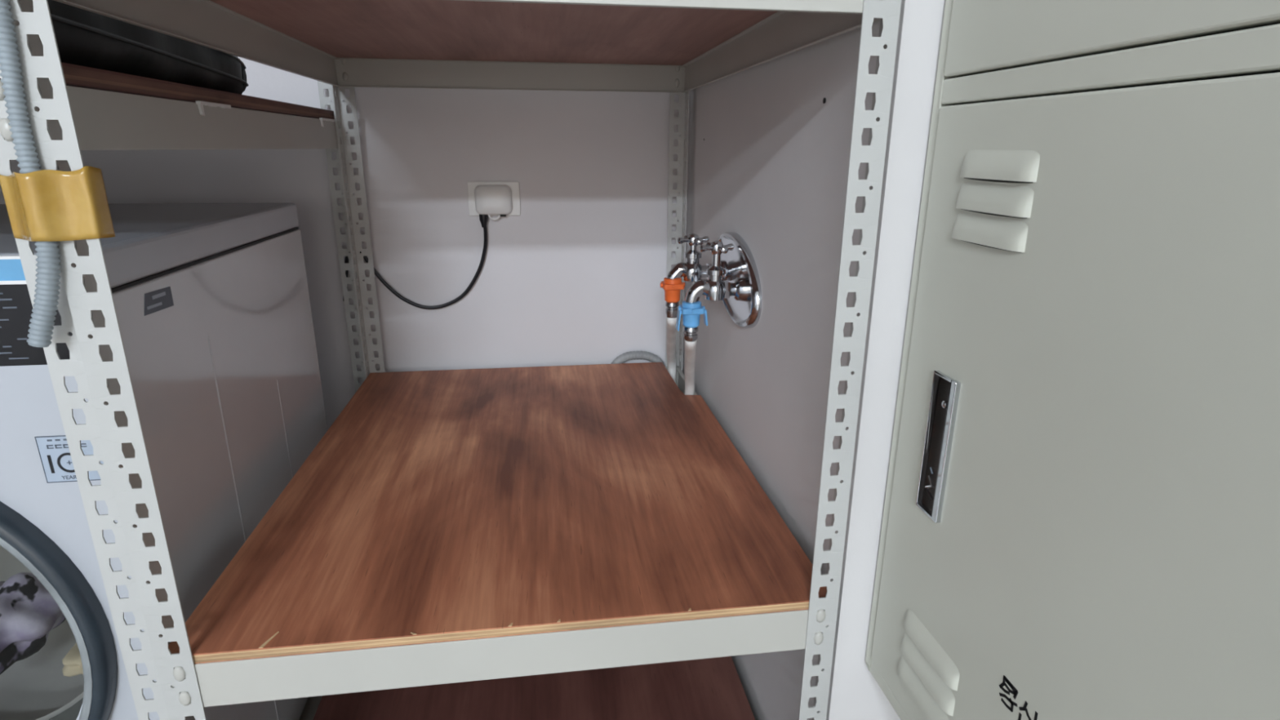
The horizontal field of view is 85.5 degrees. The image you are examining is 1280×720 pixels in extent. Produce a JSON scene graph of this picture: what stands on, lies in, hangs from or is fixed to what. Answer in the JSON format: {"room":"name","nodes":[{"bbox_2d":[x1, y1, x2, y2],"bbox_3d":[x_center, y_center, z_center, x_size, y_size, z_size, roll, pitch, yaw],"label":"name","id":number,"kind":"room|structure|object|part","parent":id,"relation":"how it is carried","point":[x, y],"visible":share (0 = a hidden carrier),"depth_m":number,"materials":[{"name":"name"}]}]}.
{"room":"laundry room","nodes":[
{"label":"laundry room","id":0,"kind":"room"},
{"bbox_2d":[298,695,322,719],"bbox_3d":[-0.112,1.613,-1.782,3.840,0.060,7.842,-2,17,-8],"label":"floor","id":1,"kind":"structure","parent":0,"point":[311,706],"depth_m":1.28,"materials":[{"name":"tile"}]},
{"bbox_2d":[0,202,327,719],"bbox_3d":[-0.905,0.238,1.073,0.612,0.890,0.689,-2,17,-8],"label":"washing machine","id":2,"kind":"object","parent":1,"relation":"on","point":[212,301],"visible":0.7,"depth_m":0.90,"materials":[{"name":"metal"}]},
{"bbox_3d":[-0.853,-0.092,0.642,0.598,0.003,0.009,-2,17,-8],"label":"panel trim","id":3,"kind":"part","parent":2,"relation":"part of","materials":[{"name":"white plastic"}]},
{"bbox_3d":[-0.854,-0.069,0.649,0.598,0.004,0.009,-2,17,-8],"label":"panel trim","id":4,"kind":"part","parent":2,"relation":"part of","materials":[{"name":"white plastic"}]},
{"bbox_2d":[0,572,66,674],"bbox_3d":[-0.968,0.396,1.070,0.132,0.130,0.232,-2,17,-8],"label":"garment","id":5,"kind":"object","parent":2,"relation":"in","point":[28,611],"visible":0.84,"depth_m":1.04,"materials":[{"name":"fabric"}]},
{"bbox_3d":[-0.859,-0.027,0.663,0.611,0.084,0.008,-2,17,-8],"label":"control panel","id":6,"kind":"part","parent":2,"relation":"part of","materials":[{"name":"black plastic"}]},
{"bbox_2d":[46,438,86,448],"bbox_3d":[-0.607,0.088,0.732,0.038,0.010,0.001,-2,17,-8],"label":"print","id":7,"kind":"object","parent":2,"relation":"on","point":[51,443],"depth_m":0.73,"materials":[{"name":"grey paper"}]},
{"bbox_2d":[62,642,83,676],"bbox_3d":[-0.832,0.434,1.092,0.080,0.064,0.187,-2,17,-8],"label":"garment","id":8,"kind":"object","parent":2,"relation":"in","point":[72,661],"visible":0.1,"depth_m":1.02,"materials":[{"name":"beige fabric"}]},
{"bbox_3d":[-0.862,0.376,0.786,0.611,0.759,0.004,-2,17,-8],"label":"panel","id":9,"kind":"part","parent":2,"relation":"part of","materials":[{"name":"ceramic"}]},
{"bbox_3d":[-0.905,-0.169,0.961,0.611,0.046,0.665,-2,17,-8],"label":"lid","id":10,"kind":"part","parent":2,"relation":"part of","materials":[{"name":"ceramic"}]},
{"bbox_2d":[146,291,165,309],"bbox_3d":[-0.573,-0.070,0.820,0.001,0.014,0.044,-2,17,-8],"label":"print","id":11,"kind":"object","parent":2,"relation":"on","point":[155,300],"depth_m":0.82,"materials":[{"name":"silver metal"}]},
{"bbox_3d":[-0.608,0.239,1.131,0.005,0.822,0.662,-2,17,-8],"label":"panel","id":12,"kind":"part","parent":2,"relation":"part of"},
{"bbox_2d":[0,0,367,719],"bbox_3d":[-0.984,-0.240,0.992,0.842,1.851,0.960,-2,17,-8],"label":"storage rack","id":13,"kind":"object","parent":1,"relation":"on","point":[111,110],"visible":0.54,"depth_m":0.72,"materials":[{"name":"metal"}]},
{"bbox_2d":[0,165,115,241],"bbox_3d":[-0.504,-0.133,0.587,0.082,0.061,0.046,2,17,4],"label":"tape","id":14,"kind":"object","parent":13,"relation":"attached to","point":[42,205],"visible":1,"depth_m":0.58,"materials":[{"name":"yellow plastic"}]},
{"bbox_3d":[-0.523,-0.121,0.612,0.036,1.851,0.036,-2,17,-8],"label":"post","id":15,"kind":"part","parent":13,"relation":"part of","materials":[{"name":"metal"}]},
{"bbox_2d":[47,0,248,94],"bbox_3d":[-0.699,-0.417,0.832,0.220,0.161,0.622,-2,17,-8],"label":"bag","id":16,"kind":"object","parent":13,"relation":"on","point":[84,37],"visible":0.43,"depth_m":0.82,"materials":[{"name":"fabric"}]},
{"bbox_3d":[-0.652,-0.389,1.484,0.036,1.851,0.036,-2,17,-8],"label":"post","id":17,"kind":"part","parent":13,"relation":"part of","materials":[{"name":"metal"}]},
{"bbox_2d":[8,0,901,719],"bbox_3d":[-0.199,-0.267,1.094,0.746,1.851,0.972,-2,17,-8],"label":"storage rack","id":18,"kind":"object","parent":1,"relation":"on","point":[575,542],"visible":0.98,"depth_m":0.92,"materials":[{"name":"metal"}]},
{"bbox_2d":[0,0,61,347],"bbox_3d":[-0.508,-0.188,0.553,0.044,0.367,0.017,-6,18,-20],"label":"hose","id":19,"kind":"object","parent":18,"relation":"attached to","point":[43,314],"visible":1,"depth_m":0.56,"materials":[{"name":"grey plastic"}]},
{"bbox_3d":[-0.485,-0.119,0.606,0.036,1.851,0.036,-2,17,-8],"label":"post","id":20,"kind":"part","parent":18,"relation":"part of","materials":[{"name":"metal"}]},
{"bbox_3d":[-0.616,-0.390,1.489,0.036,1.851,0.036,-2,17,-8],"label":"post","id":21,"kind":"part","parent":18,"relation":"part of","materials":[{"name":"metal"}]},
{"bbox_3d":[0.086,-0.415,1.585,0.036,1.851,0.036,-2,17,-8],"label":"post","id":22,"kind":"part","parent":18,"relation":"part of","materials":[{"name":"metal"}]},
{"bbox_3d":[0.217,-0.144,0.703,0.036,1.851,0.036,-2,17,-8],"label":"post","id":23,"kind":"part","parent":18,"relation":"part of","materials":[{"name":"metal"}]},
{"bbox_2d":[865,0,1279,719],"bbox_3d":[0.586,0.065,0.434,0.513,1.612,0.741,-2,17,-8],"label":"locker","id":24,"kind":"object","parent":1,"relation":"on","point":[1081,518],"visible":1,"depth_m":0.49,"materials":[{"name":"metal"}]},
{"bbox_3d":[0.297,0.086,0.693,0.002,0.143,0.030,-2,17,-8],"label":"handle plate","id":25,"kind":"part","parent":24,"relation":"part of","materials":[{"name":"black plastic"}]},
{"bbox_3d":[0.296,0.087,0.690,0.006,0.149,0.038,-2,17,-8],"label":"handle","id":26,"kind":"part","parent":24,"relation":"part of","materials":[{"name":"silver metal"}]},
{"bbox_3d":[0.347,-0.423,0.251,0.014,0.532,0.706,-2,17,-8],"label":"door","id":27,"kind":"part","parent":24,"relation":"part of","materials":[{"name":"paint"}]},
{"bbox_2d":[0,56,689,430],"bbox_3d":[-1.221,-0.759,1.404,2.681,2.600,0.120,-2,17,-8],"label":"wall","id":28,"kind":"structure","parent":0,"point":[575,277],"depth_m":1.60,"materials":[{"name":"paint"}]},
{"bbox_2d":[466,181,520,220],"bbox_3d":[-0.333,-0.363,1.579,0.116,0.085,0.029,-2,17,-8],"label":"wall socket","id":29,"kind":"object","parent":28,"relation":"attached to","point":[500,198],"visible":1,"depth_m":1.57,"materials":[{"name":"white plastic"}]},
{"bbox_2d":[342,213,488,309],"bbox_3d":[-0.517,-0.222,1.593,0.340,0.220,0.020,-2,17,-8],"label":"power cord","id":30,"kind":"object","parent":29,"relation":"hanging from","point":[483,219],"visible":0.72,"depth_m":1.61,"materials":[{"name":"black rubber"}]},
{"bbox_2d":[610,351,665,366],"bbox_3d":[-0.009,0.087,1.764,0.171,0.229,0.022,-2,17,-8],"label":"hose","id":31,"kind":"object","parent":28,"relation":"attached to","point":[644,355],"visible":0.36,"depth_m":1.73,"materials":[{"name":"grey plastic"}]},
{"bbox_2d":[682,0,945,719],"bbox_3d":[0.748,-0.686,1.203,1.161,2.600,1.098,-2,17,-8],"label":"wall","id":32,"kind":"structure","parent":0,"point":[769,143],"depth_m":0.92,"materials":[{"name":"paint"}]},
{"bbox_2d":[717,231,761,328],"bbox_3d":[0.171,-0.146,1.238,0.014,0.154,0.269,-2,17,-8],"label":"plate","id":33,"kind":"object","parent":32,"relation":"attached to","point":[740,262],"visible":0.75,"depth_m":1.20,"materials":[{"name":"silver metal"}]},
{"bbox_2d":[666,233,725,282],"bbox_3d":[0.105,-0.192,1.313,0.110,0.096,0.064,-2,17,-8],"label":"chrome tap","id":34,"kind":"object","parent":33,"relation":"attached to","point":[691,271],"visible":0.89,"depth_m":1.30,"materials":[{"name":"silver metal"}]},
{"bbox_2d":[660,277,684,302],"bbox_3d":[0.062,-0.134,1.324,0.047,0.047,0.047,-2,17,-8],"label":"connector","id":35,"kind":"object","parent":34,"relation":"attached to","point":[672,287],"visible":0.97,"depth_m":1.31,"materials":[{"name":"orange plastic"}]},
{"bbox_2d":[665,302,679,382],"bbox_3d":[0.069,0.072,1.547,0.026,0.482,0.332,1,17,3],"label":"hose","id":36,"kind":"object","parent":35,"relation":"attached to","point":[672,308],"visible":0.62,"depth_m":1.45,"materials":[{"name":"plastic"}]},
{"bbox_3d":[0.077,-0.165,1.317,0.054,0.042,0.028,-2,17,-8],"label":"spout","id":37,"kind":"part","parent":34,"relation":"part of","materials":[{"name":"silver metal"}]},
{"bbox_3d":[0.082,-0.224,1.294,0.025,0.011,0.012,-7,18,-21],"label":"handle arm","id":38,"kind":"part","parent":34,"relation":"part of","materials":[{"name":"silver metal"}]},
{"bbox_3d":[0.100,-0.226,1.302,0.022,0.023,0.022,-2,17,-8],"label":"handle","id":39,"kind":"part","parent":34,"relation":"part of","materials":[{"name":"silver metal"}]},
{"bbox_3d":[0.108,-0.220,1.284,0.012,0.011,0.025,-7,18,-21],"label":"handle arm","id":40,"kind":"part","parent":34,"relation":"part of","materials":[{"name":"silver metal"}]},
{"bbox_3d":[0.119,-0.228,1.309,0.025,0.011,0.012,-7,18,-21],"label":"handle arm","id":41,"kind":"part","parent":34,"relation":"part of","materials":[{"name":"silver metal"}]},
{"bbox_2d":[684,240,743,302],"bbox_3d":[0.128,-0.148,1.203,0.099,0.118,0.064,-2,17,-8],"label":"chrome tap","id":42,"kind":"object","parent":33,"relation":"attached to","point":[713,289],"visible":0.98,"depth_m":1.20,"materials":[{"name":"silver metal"}]},
{"bbox_2d":[675,300,707,330],"bbox_3d":[0.092,-0.079,1.219,0.054,0.050,0.047,-2,17,-8],"label":"connector","id":43,"kind":"object","parent":42,"relation":"attached to","point":[691,312],"visible":0.99,"depth_m":1.21,"materials":[{"name":"blue plastic"}]},
{"bbox_3d":[0.070,-0.071,1.218,0.011,0.037,0.019,-2,17,-8],"label":"release lever","id":44,"kind":"part","parent":43,"relation":"part of","materials":[{"name":"blue plastic"}]},
{"bbox_2d":[683,326,697,395],"bbox_3d":[0.098,0.125,1.406,0.030,0.463,0.265,1,17,3],"label":"hose","id":45,"kind":"object","parent":43,"relation":"attached to","point":[691,336],"visible":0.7,"depth_m":1.32,"materials":[{"name":"plastic"}]},
{"bbox_3d":[0.112,-0.076,1.222,0.014,0.029,0.019,-2,17,-8],"label":"release lever","id":46,"kind":"part","parent":43,"relation":"part of","materials":[{"name":"blue plastic"}]},
{"bbox_3d":[0.107,-0.115,1.210,0.058,0.050,0.028,-2,17,-8],"label":"spout","id":47,"kind":"part","parent":42,"relation":"part of","materials":[{"name":"silver metal"}]},
{"bbox_3d":[0.114,-0.191,1.182,0.025,0.011,0.012,-7,18,-21],"label":"handle arm","id":48,"kind":"part","parent":42,"relation":"part of","materials":[{"name":"silver metal"}]},
{"bbox_3d":[0.132,-0.194,1.190,0.022,0.023,0.022,-2,17,-8],"label":"handle","id":49,"kind":"part","parent":42,"relation":"part of","materials":[{"name":"silver metal"}]},
{"bbox_3d":[0.140,-0.188,1.172,0.012,0.011,0.025,-7,18,-21],"label":"handle arm","id":50,"kind":"part","parent":42,"relation":"part of","materials":[{"name":"silver metal"}]},
{"bbox_3d":[0.150,-0.195,1.197,0.025,0.011,0.012,-7,18,-21],"label":"handle arm","id":51,"kind":"part","parent":42,"relation":"part of","materials":[{"name":"silver metal"}]}
]}

